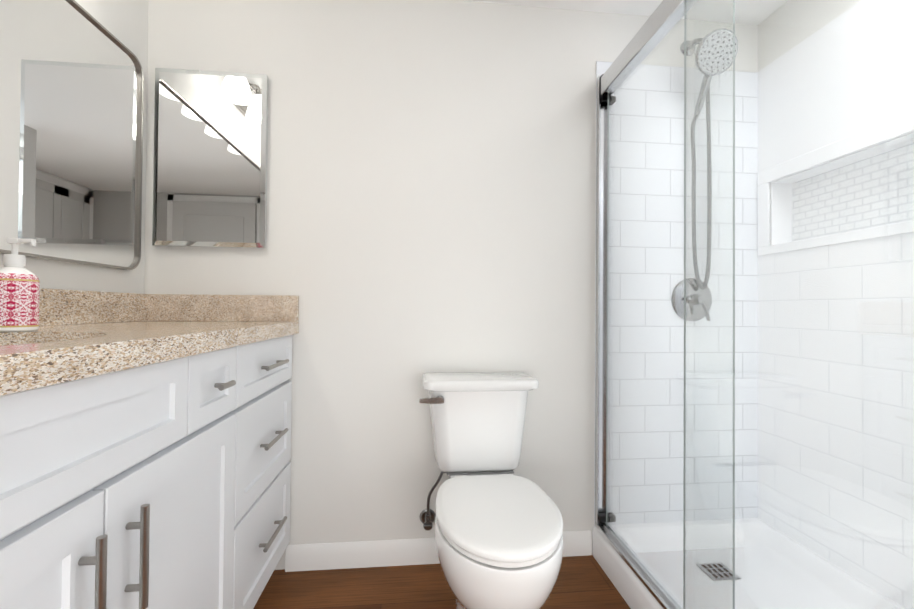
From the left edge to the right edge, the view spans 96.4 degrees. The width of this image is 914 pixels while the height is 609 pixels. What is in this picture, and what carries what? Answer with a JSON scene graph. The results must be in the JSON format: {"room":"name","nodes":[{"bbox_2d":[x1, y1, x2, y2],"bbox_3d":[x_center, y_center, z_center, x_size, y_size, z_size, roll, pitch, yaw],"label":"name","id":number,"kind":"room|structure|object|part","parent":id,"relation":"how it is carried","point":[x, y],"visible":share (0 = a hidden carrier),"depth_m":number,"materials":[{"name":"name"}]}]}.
{"room":"bathroom","nodes":[
{"label":"bathroom","id":0,"kind":"room"},
{"bbox_2d":[0,0,148,293],"bbox_3d":[-1.010,-0.125,-0.061,0.120,2.122,3.000,1,-1,-6],"label":"wall","id":1,"kind":"structure","parent":0,"point":[125,22],"depth_m":1.30,"materials":[{"name":"white paint"}]},
{"bbox_2d":[0,0,143,269],"bbox_3d":[-1.010,-0.476,0.691,0.019,0.712,1.408,1,-1,-6],"label":"mirror","id":2,"kind":"object","parent":1,"relation":"attached to","point":[71,111],"visible":0.96,"depth_m":1.11,"materials":[{"name":"silver metal"}]},
{"bbox_2d":[253,555,630,608],"bbox_3d":[0.216,0.977,0.051,2.602,0.060,3.240,1,-1,-6],"label":"floor","id":3,"kind":"structure","parent":0,"point":[583,582],"depth_m":1.38,"materials":[{"name":"brown wood"}]},
{"bbox_2d":[0,328,298,608],"bbox_3d":[-0.745,0.519,0.560,0.538,0.851,1.797,1,-1,-6],"label":"bathroom vanity","id":4,"kind":"object","parent":3,"relation":"on","point":[145,449],"depth_m":0.69,"materials":[{"name":"white paint"}]},
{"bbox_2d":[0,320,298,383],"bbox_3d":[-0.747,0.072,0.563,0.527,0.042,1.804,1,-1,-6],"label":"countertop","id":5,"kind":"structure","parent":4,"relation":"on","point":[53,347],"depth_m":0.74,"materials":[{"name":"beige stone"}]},
{"bbox_2d":[0,238,39,331],"bbox_3d":[-0.865,-0.039,0.798,0.070,0.182,0.070,1,-1,-6],"label":"soap dispenser","id":6,"kind":"object","parent":5,"relation":"on","point":[19,295],"visible":1,"depth_m":0.79,"materials":[{"name":"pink plastic"}]},
{"bbox_2d":[419,372,563,608],"bbox_3d":[0.091,0.609,1.212,0.406,0.716,0.669,1,-1,-6],"label":"toilet","id":7,"kind":"object","parent":3,"relation":"on","point":[498,529],"visible":0.98,"depth_m":1.12,"materials":[{"name":"white ceramic"}]},
{"bbox_3d":[-0.083,0.312,1.341,0.081,0.026,0.036,1,-1,-6],"label":"lever","id":8,"kind":"part","parent":7,"relation":"part of","materials":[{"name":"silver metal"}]},
{"bbox_3d":[0.075,0.412,1.445,0.395,0.316,0.202,1,-1,-6],"label":"tank","id":9,"kind":"part","parent":7,"relation":"part of","materials":[{"name":"white ceramic"}]},
{"bbox_3d":[0.108,0.556,1.100,0.330,0.041,0.443,1,-1,-6],"label":"seat","id":10,"kind":"part","parent":7,"relation":"part of","materials":[{"name":"white plastic"}]},
{"bbox_2d":[592,0,913,608],"bbox_3d":[0.993,-0.054,0.942,0.794,2.034,1.402,1,-1,-6],"label":"shower","id":11,"kind":"object","parent":3,"relation":"on","point":[754,423],"visible":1,"depth_m":1.39,"materials":[{"name":"white tile"}]},
{"bbox_3d":[0.629,-0.022,0.904,0.042,1.742,1.386,1,-1,-6],"label":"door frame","id":12,"kind":"part","parent":11,"relation":"part of","materials":[{"name":"clear glass"}]},
{"bbox_2d":[144,0,757,569],"bbox_3d":[0.069,-0.098,1.615,2.602,2.122,0.120,1,-1,-6],"label":"wall","id":13,"kind":"structure","parent":0,"point":[430,186],"depth_m":1.53,"materials":[{"name":"white paint"}]},
{"bbox_2d":[152,68,268,247],"bbox_3d":[-0.872,-0.516,1.452,0.375,0.622,0.022,1,-1,-6],"label":"medicine cabinet mirror","id":14,"kind":"object","parent":13,"relation":"attached to","point":[210,158],"visible":0.95,"depth_m":1.44,"materials":[{"name":"silver metal"}]},
{"bbox_2d":[285,530,591,571],"bbox_3d":[-0.048,0.917,1.525,1.139,0.088,0.014,1,-1,-6],"label":"baseboard","id":15,"kind":"structure","parent":13,"relation":"attached to","point":[344,555],"depth_m":1.50,"materials":[{"name":"white wood"}]},
{"bbox_2d":[462,0,787,24],"bbox_3d":[0.233,-1.215,0.075,2.602,0.080,3.240,1,-1,-6],"label":"ceiling","id":16,"kind":"structure","parent":0,"point":[641,7],"depth_m":1.58,"materials":[{"name":"white paint"}]},
{"bbox_2d":[758,0,860,245],"bbox_3d":[1.450,-0.103,0.186,0.140,2.122,3.000,1,-1,-6],"label":"wall","id":17,"kind":"structure","parent":0,"point":[792,33],"depth_m":1.53,"materials":[{"name":"white paint"}]}
]}

